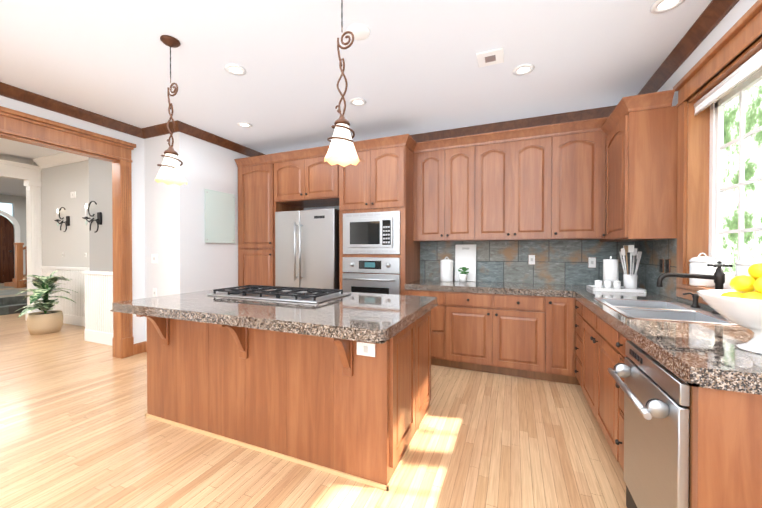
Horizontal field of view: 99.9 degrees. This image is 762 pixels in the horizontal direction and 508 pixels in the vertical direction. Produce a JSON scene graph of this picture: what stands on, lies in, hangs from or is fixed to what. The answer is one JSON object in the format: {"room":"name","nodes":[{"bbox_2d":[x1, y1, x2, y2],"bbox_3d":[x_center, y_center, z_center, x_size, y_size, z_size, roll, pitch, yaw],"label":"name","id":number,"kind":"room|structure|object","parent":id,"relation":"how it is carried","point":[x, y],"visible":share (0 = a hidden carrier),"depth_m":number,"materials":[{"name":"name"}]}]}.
{"room":"kitchen","nodes":[
{"label":"kitchen","id":0,"kind":"room"},
{"bbox_2d":[0,283,26,314],"bbox_3d":[-10.065,1.115,7.352,4.800,0.390,7.100,0,1,22],"label":"floor","id":1,"kind":"structure","parent":0,"point":[11,302],"depth_m":6.96,"materials":[{"name":"stone"}]},
{"bbox_2d":[4,243,26,287],"bbox_3d":[-10.001,0.085,9.232,1.075,1.656,1.091,0,1,22],"label":"stair rail","id":2,"kind":"object","parent":1,"relation":"on","point":[19,274],"visible":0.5,"depth_m":8.61,"materials":[{"name":"brown wood"}]},
{"bbox_2d":[0,194,26,277],"bbox_3d":[-12.246,-0.283,8.240,0.120,3.050,7.100,0,1,22],"label":"wall","id":3,"kind":"structure","parent":0,"point":[18,203],"depth_m":10.12,"materials":[{"name":"grey paint"}]},
{"bbox_2d":[0,215,13,282],"bbox_3d":[-11.623,-0.178,9.477,0.168,2.137,1.060,0,1,22],"label":"front door","id":4,"kind":"structure","parent":3,"relation":"in","point":[6,250],"depth_m":9.82,"materials":[{"name":"brown wood"}]},
{"bbox_2d":[0,210,19,242],"bbox_3d":[-11.636,-0.236,9.482,0.001,2.273,1.340,0,1,22],"label":"door frame","id":5,"kind":"structure","parent":3,"relation":"attached to","point":[16,226],"depth_m":10.00,"materials":[{"name":"white wood"}]},
{"bbox_2d":[0,138,62,196],"bbox_3d":[-7.677,-1.820,6.229,10.050,0.060,7.300,0,1,22],"label":"ceiling","id":6,"kind":"structure","parent":0,"point":[17,151],"depth_m":5.80,"materials":[{"name":"white paint"}]},
{"bbox_2d":[0,95,144,343],"bbox_3d":[-4.158,-0.223,1.760,0.120,3.050,5.300,0,1,22],"label":"wall","id":7,"kind":"structure","parent":0,"point":[138,230],"depth_m":4.08,"materials":[{"name":"white paint"}]},
{"bbox_2d":[0,106,135,358],"bbox_3d":[-3.679,-0.041,2.922,0.240,2.665,2.540,0,1,22],"label":"door frame","id":8,"kind":"structure","parent":7,"relation":"attached to","point":[19,126],"depth_m":3.92,"materials":[{"name":"brown wood"}]},
{"bbox_2d":[0,82,143,138],"bbox_3d":[-4.068,-1.528,1.711,0.074,0.100,5.300,0,1,22],"label":"crown molding","id":9,"kind":"structure","parent":7,"relation":"attached to","point":[6,90],"depth_m":3.40,"materials":[{"name":"brown wood"}]},
{"bbox_2d":[33,134,173,340],"bbox_3d":[-4.659,-0.255,5.170,4.750,3.050,0.620,0,1,22],"label":"wall","id":10,"kind":"structure","parent":0,"point":[89,181],"depth_m":4.58,"materials":[{"name":"grey paint"}]},
{"bbox_2d":[32,152,88,168],"bbox_3d":[-5.353,-1.704,5.584,2.540,0.160,0.120,0,1,22],"label":"crown molding","id":11,"kind":"structure","parent":10,"relation":"attached to","point":[58,159],"depth_m":5.67,"materials":[{"name":"white"}]},
{"bbox_2d":[54,207,69,231],"bbox_3d":[-5.731,-0.617,5.757,0.317,0.451,0.092,0,1,13],"label":"sconce","id":12,"kind":"object","parent":10,"relation":"attached to","point":[67,221],"visible":1,"depth_m":5.75,"materials":[{"name":"black metal"}]},
{"bbox_2d":[40,266,112,345],"bbox_3d":[-4.858,0.755,5.180,3.780,1.030,0.530,0,1,22],"label":"wainscoting","id":13,"kind":"structure","parent":10,"relation":"attached to","point":[90,309],"depth_m":4.68,"materials":[{"name":"white wood"}]},
{"bbox_2d":[82,201,101,232],"bbox_3d":[-4.092,-0.526,4.539,0.317,0.451,0.092,0,1,13],"label":"sconce","id":14,"kind":"object","parent":10,"relation":"attached to","point":[98,220],"visible":1,"depth_m":4.53,"materials":[{"name":"black metal"}]},
{"bbox_2d":[143,341,146,351],"bbox_3d":[-2.789,1.213,4.066,0.660,0.135,0.016,0,1,22],"label":"baseboard","id":15,"kind":"structure","parent":10,"relation":"attached to","point":[145,342],"depth_m":4.17,"materials":[{"name":"brown wood"}]},
{"bbox_2d":[151,254,157,262],"bbox_3d":[-2.908,0.060,4.107,0.120,0.120,0.012,0,1,22],"label":"light switch","id":16,"kind":"object","parent":10,"relation":"attached to","point":[154,258],"depth_m":4.10,"materials":[{"name":"white plastic"}]},
{"bbox_2d":[153,288,156,296],"bbox_3d":[-2.908,0.500,4.111,0.075,0.115,0.012,0,1,22],"label":"light switch","id":17,"kind":"object","parent":10,"relation":"attached to","point":[154,289],"depth_m":4.10,"materials":[{"name":"white plastic"}]},
{"bbox_2d":[140,122,174,138],"bbox_3d":[-2.758,-1.549,3.997,0.570,0.100,0.074,0,1,22],"label":"crown molding","id":18,"kind":"structure","parent":10,"relation":"attached to","point":[161,129],"depth_m":4.02,"materials":[{"name":"brown wood"}]},
{"bbox_2d":[173,132,248,293],"bbox_3d":[-2.235,-0.165,4.661,0.120,2.880,1.530,0,1,22],"label":"wall","id":19,"kind":"structure","parent":0,"point":[199,264],"depth_m":4.18,"materials":[{"name":"white paint"}]},
{"bbox_2d":[172,120,264,156],"bbox_3d":[-2.174,-1.554,4.540,0.074,0.100,1.524,0,1,22],"label":"crown molding","id":20,"kind":"structure","parent":19,"relation":"attached to","point":[182,127],"depth_m":4.31,"materials":[{"name":"brown wood"}]},
{"bbox_2d":[205,189,234,242],"bbox_3d":[-2.236,-0.508,4.453,0.031,0.710,0.490,0,1,22],"label":"board","id":21,"kind":"object","parent":19,"relation":"attached to","point":[219,217],"visible":1,"depth_m":4.43,"materials":[{"name":"white"}]},
{"bbox_2d":[0,313,626,507],"bbox_3d":[-3.639,1.326,2.388,11.470,0.060,7.030,0,1,22],"label":"floor","id":22,"kind":"structure","parent":0,"point":[78,429],"depth_m":2.10,"materials":[{"name":"brown wood"}]},
{"bbox_2d":[0,159,41,320],"bbox_3d":[-7.313,-0.188,4.416,0.220,2.930,3.798,0,1,22],"label":"column","id":23,"kind":"structure","parent":22,"relation":"on","point":[29,175],"depth_m":6.03,"materials":[{"name":"white"}]},
{"bbox_2d":[15,271,77,334],"bbox_3d":[-5.458,0.772,5.202,0.724,0.994,0.744,0,1,22],"label":"plant","id":24,"kind":"object","parent":22,"relation":"on","point":[44,321],"visible":1,"depth_m":5.11,"materials":[{"name":"green plant"}]},
{"bbox_2d":[234,154,303,285],"bbox_3d":[-1.674,-0.056,4.893,0.700,2.658,0.666,0,1,22],"label":"tall cabinet","id":25,"kind":"object","parent":22,"relation":"on","point":[257,209],"depth_m":4.58,"materials":[{"name":"brown wood"}]},
{"bbox_2d":[111,302,437,490],"bbox_3d":[-0.767,0.855,2.527,2.190,0.881,1.230,0,1,22],"label":"kitchen island","id":26,"kind":"object","parent":22,"relation":"on","point":[340,386],"depth_m":2.04,"materials":[{"name":"brown wood"}]},
{"bbox_2d":[112,286,436,337],"bbox_3d":[-0.767,0.387,2.523,2.190,0.055,1.230,0,1,22],"label":"island countertop","id":27,"kind":"structure","parent":26,"relation":"on","point":[361,315],"depth_m":2.10,"materials":[{"name":"stone"}]},
{"bbox_2d":[207,285,351,303],"bbox_3d":[-0.875,0.331,2.784,1.110,0.050,0.550,0,1,22],"label":"cooktop","id":28,"kind":"object","parent":27,"relation":"in","point":[296,294],"visible":1,"depth_m":2.65,"materials":[{"name":"silver metal"}]},
{"bbox_2d":[275,208,338,288],"bbox_3d":[-0.915,0.346,4.520,0.941,1.860,0.731,0,1,22],"label":"fridge","id":29,"kind":"object","parent":22,"relation":"on","point":[306,248],"visible":0.46,"depth_m":4.20,"materials":[{"name":"silver metal"}]},
{"bbox_2d":[338,134,421,294],"bbox_3d":[-0.004,-0.050,4.203,0.882,2.658,0.666,0,1,22],"label":"tall cabinet","id":30,"kind":"object","parent":22,"relation":"on","point":[382,180],"depth_m":3.87,"materials":[{"name":"brown wood"}]},
{"bbox_2d":[342,257,399,294],"bbox_3d":[-0.142,0.385,3.873,0.762,0.685,0.094,0,1,22],"label":"wall oven","id":31,"kind":"object","parent":30,"relation":"in","point":[356,280],"visible":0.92,"depth_m":3.87,"materials":[{"name":"silver metal"}]},
{"bbox_2d":[343,211,399,253],"bbox_3d":[-0.133,-0.253,3.888,0.762,0.510,0.048,0,1,22],"label":"microwave","id":32,"kind":"object","parent":30,"relation":"in","point":[371,233],"visible":0.98,"depth_m":3.86,"materials":[{"name":"silver metal"}]},
{"bbox_2d":[406,289,449,366],"bbox_3d":[0.650,0.842,3.940,0.534,0.880,0.666,0,1,22],"label":"base cabinet","id":33,"kind":"object","parent":22,"relation":"on","point":[440,314],"depth_m":3.58,"materials":[{"name":"brown wood"}]},
{"bbox_2d":[450,289,553,381],"bbox_3d":[1.324,0.844,3.662,1.047,0.880,0.666,0,1,22],"label":"base cabinet","id":34,"kind":"object","parent":22,"relation":"on","point":[511,334],"depth_m":3.33,"materials":[{"name":"brown wood"}]},
{"bbox_2d":[406,281,649,296],"bbox_3d":[1.501,0.383,3.579,2.377,0.065,0.676,0,1,22],"label":"countertop","id":35,"kind":"structure","parent":34,"relation":"on","point":[486,286],"depth_m":3.46,"materials":[{"name":"stone"}]},
{"bbox_2d":[440,257,452,281],"bbox_3d":[0.830,0.190,4.042,0.165,0.310,0.165,0,1,22],"label":"canister","id":36,"kind":"object","parent":35,"relation":"on","point":[446,270],"visible":1,"depth_m":3.98,"materials":[{"name":"white ceramic"}]},
{"bbox_2d":[458,267,468,281],"bbox_3d":[1.017,0.253,3.940,0.131,0.185,0.119,0,1,22],"label":"potted herb","id":37,"kind":"object","parent":35,"relation":"on","point":[462,276],"visible":1,"depth_m":3.91,"materials":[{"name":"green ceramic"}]},
{"bbox_2d":[455,244,475,281],"bbox_3d":[1.073,0.112,4.065,0.260,0.466,0.078,0,1,22],"label":"cutting board","id":38,"kind":"object","parent":35,"relation":"on","point":[465,255],"visible":0.94,"depth_m":4.06,"materials":[{"name":"white plastic"}]},
{"bbox_2d":[586,285,646,292],"bbox_3d":[2.277,0.338,3.120,0.420,0.030,0.280,0,1,22],"label":"tray","id":39,"kind":"object","parent":35,"relation":"on","point":[622,289],"visible":0.73,"depth_m":3.01,"materials":[{"name":"white ceramic"}]},
{"bbox_2d":[594,280,602,287],"bbox_3d":[2.108,0.297,3.103,0.064,0.096,0.066,0,1,22],"label":"cup","id":40,"kind":"object","parent":39,"relation":"on","point":[598,283],"visible":0.81,"depth_m":3.08,"materials":[{"name":"white ceramic"}]},
{"bbox_2d":[603,280,611,287],"bbox_3d":[2.177,0.297,3.074,0.064,0.096,0.066,0,1,22],"label":"cup","id":41,"kind":"object","parent":39,"relation":"on","point":[607,283],"visible":0.81,"depth_m":3.05,"materials":[{"name":"white ceramic"}]},
{"bbox_2d":[602,256,618,287],"bbox_3d":[2.278,0.184,3.172,0.140,0.320,0.140,0,1,22],"label":"paper towel","id":42,"kind":"object","parent":39,"relation":"on","point":[610,269],"visible":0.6,"depth_m":3.13,"materials":[{"name":"white paper"}]},
{"bbox_2d":[613,280,620,288],"bbox_3d":[2.247,0.297,3.046,0.064,0.096,0.066,0,1,22],"label":"cup","id":43,"kind":"object","parent":39,"relation":"on","point":[616,284],"visible":0.75,"depth_m":3.02,"materials":[{"name":"white ceramic"}]},
{"bbox_2d":[619,245,641,288],"bbox_3d":[2.381,0.130,3.054,0.168,0.430,0.169,0,1,22],"label":"utensil crock","id":44,"kind":"object","parent":39,"relation":"on","point":[630,280],"visible":0.88,"depth_m":3.03,"materials":[{"name":"white ceramic"}]},
{"bbox_2d":[554,293,565,382],"bbox_3d":[1.841,0.846,3.448,0.305,0.880,0.666,0,1,22],"label":"base cabinet","id":45,"kind":"object","parent":22,"relation":"on","point":[559,298],"depth_m":3.13,"materials":[{"name":"brown wood"}]},
{"bbox_2d":[566,293,601,386],"bbox_3d":[2.052,0.853,2.747,0.720,0.880,0.510,0,1,22],"label":"base cabinet","id":46,"kind":"object","parent":22,"relation":"on","point":[579,318],"depth_m":3.02,"materials":[{"name":"brown wood"}]},
{"bbox_2d":[582,329,609,445],"bbox_3d":[1.777,0.968,2.159,0.536,0.660,0.946,0,1,22],"label":"base cabinet","id":47,"kind":"object","parent":22,"relation":"on","point":[595,374],"depth_m":2.24,"materials":[{"name":"brown wood"}]},
{"bbox_2d":[610,321,621,466],"bbox_3d":[1.633,0.863,1.652,0.657,0.880,0.217,0,1,22],"label":"base cabinet","id":48,"kind":"object","parent":22,"relation":"on","point":[615,333],"depth_m":1.86,"materials":[{"name":"brown wood"}]},
{"bbox_2d":[622,333,761,507],"bbox_3d":[1.469,0.867,1.254,0.657,0.880,0.645,0,1,22],"label":"base cabinet","id":49,"kind":"object","parent":22,"relation":"on","point":[725,447],"depth_m":1.05,"materials":[{"name":"brown wood"}]},
{"bbox_2d":[608,340,689,507],"bbox_3d":[1.135,0.879,1.411,0.117,0.853,0.592,0,1,22],"label":"dishwasher","id":50,"kind":"object","parent":49,"relation":"in","point":[656,430],"visible":1,"depth_m":1.30,"materials":[{"name":"silver metal"}]},
{"bbox_2d":[574,289,761,392],"bbox_3d":[1.748,0.393,1.937,0.666,0.055,2.170,0,1,22],"label":"countertop","id":51,"kind":"structure","parent":49,"relation":"on","point":[708,354],"depth_m":1.34,"materials":[{"name":"stone"}]},
{"bbox_2d":[594,297,736,336],"bbox_3d":[1.795,0.472,2.119,0.459,0.221,0.824,0,1,22],"label":"sink","id":52,"kind":"object","parent":51,"relation":"in","point":[652,310],"depth_m":2.11,"materials":[{"name":"silver metal"}]},
{"bbox_2d":[656,261,732,314],"bbox_3d":[1.951,0.199,2.064,0.343,0.318,0.286,0,1,22],"label":"faucet","id":53,"kind":"object","parent":51,"relation":"on","point":[718,277],"visible":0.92,"depth_m":1.95,"materials":[{"name":"black metal"}]},
{"bbox_2d":[697,263,761,353],"bbox_3d":[1.472,0.203,1.223,0.380,0.337,0.380,0,1,22],"label":"fruit bowl","id":54,"kind":"object","parent":51,"relation":"on","point":[740,304],"visible":1,"depth_m":1.22,"materials":[{"name":"white ceramic"}]},
{"bbox_2d":[304,206,338,209],"bbox_3d":[0.507,-0.163,4.421,5.370,2.880,0.120,0,1,22],"label":"wall","id":55,"kind":"structure","parent":0,"point":[327,207],"depth_m":4.93,"materials":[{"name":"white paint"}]},
{"bbox_2d":[274,145,337,208],"bbox_3d":[-0.885,-1.053,4.557,1.024,0.658,0.666,0,1,22],"label":"upper cabinet","id":56,"kind":"object","parent":55,"relation":"attached to","point":[302,178],"depth_m":4.27,"materials":[{"name":"brown wood"}]},
{"bbox_2d":[414,134,481,240],"bbox_3d":[0.842,-0.771,4.019,0.815,1.213,0.346,0,1,22],"label":"upper cabinet","id":57,"kind":"object","parent":55,"relation":"attached to","point":[448,171],"depth_m":3.85,"materials":[{"name":"brown wood"}]},
{"bbox_2d":[482,126,541,240],"bbox_3d":[1.527,-0.768,3.736,0.915,1.213,0.346,0,1,22],"label":"upper cabinet","id":58,"kind":"object","parent":55,"relation":"attached to","point":[511,159],"depth_m":3.57,"materials":[{"name":"brown wood"}]},
{"bbox_2d":[410,105,616,141],"bbox_3d":[0.368,-1.552,4.360,4.910,0.100,0.074,0,1,22],"label":"crown molding","id":59,"kind":"structure","parent":55,"relation":"attached to","point":[601,112],"depth_m":3.82,"materials":[{"name":"brown wood"}]},
{"bbox_2d":[542,116,609,240],"bbox_3d":[2.098,-0.765,3.473,0.589,1.213,0.396,0,1,22],"label":"upper cabinet","id":60,"kind":"object","parent":55,"relation":"attached to","point":[546,219],"depth_m":3.35,"materials":[{"name":"brown wood"}]},
{"bbox_2d":[0,0,711,154],"bbox_3d":[-1.121,-1.604,1.347,6.040,0.060,7.080,0,1,22],"label":"ceiling","id":61,"kind":"structure","parent":0,"point":[412,67],"depth_m":2.61,"materials":[{"name":"white paint"}]},
{"bbox_2d":[155,35,186,185],"bbox_3d":[-1.562,-1.056,2.378,0.204,1.053,0.204,0,1,22],"label":"pendant light","id":62,"kind":"object","parent":61,"relation":"hanging from","point":[170,172],"visible":1,"depth_m":2.36,"materials":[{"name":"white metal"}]},
{"bbox_2d":[224,64,245,75],"bbox_3d":[-1.252,-1.581,2.748,0.176,0.010,0.176,0,1,22],"label":"recessed light","id":63,"kind":"object","parent":61,"relation":"in","point":[236,69],"visible":1,"depth_m":2.75,"materials":[{"name":"white"}]},
{"bbox_2d":[237,122,251,127],"bbox_3d":[-1.680,-1.592,3.948,0.176,0.010,0.176,0,1,22],"label":"recessed light","id":64,"kind":"object","parent":61,"relation":"in","point":[245,124],"visible":1,"depth_m":3.94,"materials":[{"name":"white"}]},
{"bbox_2d":[324,0,359,166],"bbox_3d":[-0.222,-1.051,1.825,0.204,1.053,0.204,0,1,22],"label":"pendant light","id":65,"kind":"object","parent":61,"relation":"hanging from","point":[342,151],"visible":1,"depth_m":1.80,"materials":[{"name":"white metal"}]},
{"bbox_2d":[349,98,365,105],"bbox_3d":[-0.242,-1.587,3.343,0.176,0.010,0.176,0,1,22],"label":"recessed light","id":66,"kind":"object","parent":61,"relation":"in","point":[357,101],"visible":1,"depth_m":3.33,"materials":[{"name":"white"}]},
{"bbox_2d":[347,24,369,39],"bbox_3d":[-0.161,-1.576,2.281,0.170,0.012,0.170,0,1,22],"label":"smoke detector","id":67,"kind":"object","parent":61,"relation":"attached to","point":[360,31],"visible":0.83,"depth_m":2.26,"materials":[{"name":"white plastic"}]},
{"bbox_2d":[476,47,503,67],"bbox_3d":[0.880,-1.577,2.576,0.200,0.015,0.200,0,1,22],"label":"ceiling vent","id":68,"kind":"object","parent":61,"relation":"in","point":[490,57],"visible":0.98,"depth_m":2.56,"materials":[{"name":"white"}]},
{"bbox_2d":[512,64,534,75],"bbox_3d":[1.222,-1.581,2.748,0.176,0.010,0.176,0,1,22],"label":"recessed light","id":69,"kind":"object","parent":61,"relation":"in","point":[522,69],"visible":1,"depth_m":2.75,"materials":[{"name":"white"}]},
{"bbox_2d":[650,0,684,13],"bbox_3d":[1.804,-1.575,2.010,0.176,0.010,0.176,0,1,22],"label":"recessed light","id":70,"kind":"object","parent":61,"relation":"in","point":[659,6],"visible":1,"depth_m":2.03,"materials":[{"name":"white"}]},
{"bbox_2d":[657,0,757,105],"bbox_3d":[1.508,-0.124,0.247,0.170,2.880,6.830,0,1,22],"label":"wall","id":71,"kind":"structure","parent":0,"point":[735,14],"depth_m":2.16,"materials":[{"name":"white paint"}]},
{"bbox_2d":[606,89,677,240],"bbox_3d":[2.325,-0.708,2.906,0.347,1.158,0.660,0,1,22],"label":"upper cabinet","id":72,"kind":"object","parent":71,"relation":"attached to","point":[642,134],"depth_m":2.62,"materials":[{"name":"brown wood"}]},
{"bbox_2d":[637,0,738,94],"bbox_3d":[1.396,-1.515,0.281,0.074,0.100,6.830,0,1,22],"label":"crown molding","id":73,"kind":"structure","parent":71,"relation":"attached to","point":[710,18],"depth_m":2.30,"materials":[{"name":"brown wood"}]},
{"bbox_2d":[673,0,761,304],"bbox_3d":[2.124,-0.488,1.799,0.220,1.660,1.535,0,1,22],"label":"window","id":74,"kind":"structure","parent":71,"relation":"in","point":[726,68],"depth_m":2.28,"materials":[{"name":"brown wood"}]},
{"bbox_2d":[689,253,715,286],"bbox_3d":[2.320,0.110,2.310,0.140,0.240,0.140,0,1,22],"label":"jar","id":75,"kind":"object","parent":74,"relation":"on","point":[698,264],"visible":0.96,"depth_m":2.27,"materials":[{"name":"white ceramic"}]},
{"bbox_2d":[735,253,761,290],"bbox_3d":[2.118,0.114,1.821,0.140,0.240,0.140,0,1,22],"label":"jar","id":76,"kind":"object","parent":74,"relation":"on","point":[743,266],"visible":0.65,"depth_m":1.81,"materials":[{"name":"white ceramic"}]},
{"label":"outside","id":77,"kind":"structure","parent":0,"visible":0},
{"bbox_2d":[722,80,761,272],"bbox_3d":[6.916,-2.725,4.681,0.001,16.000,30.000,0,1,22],"label":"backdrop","id":78,"kind":"structure","parent":77,"point":[752,208],"depth_m":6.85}
]}

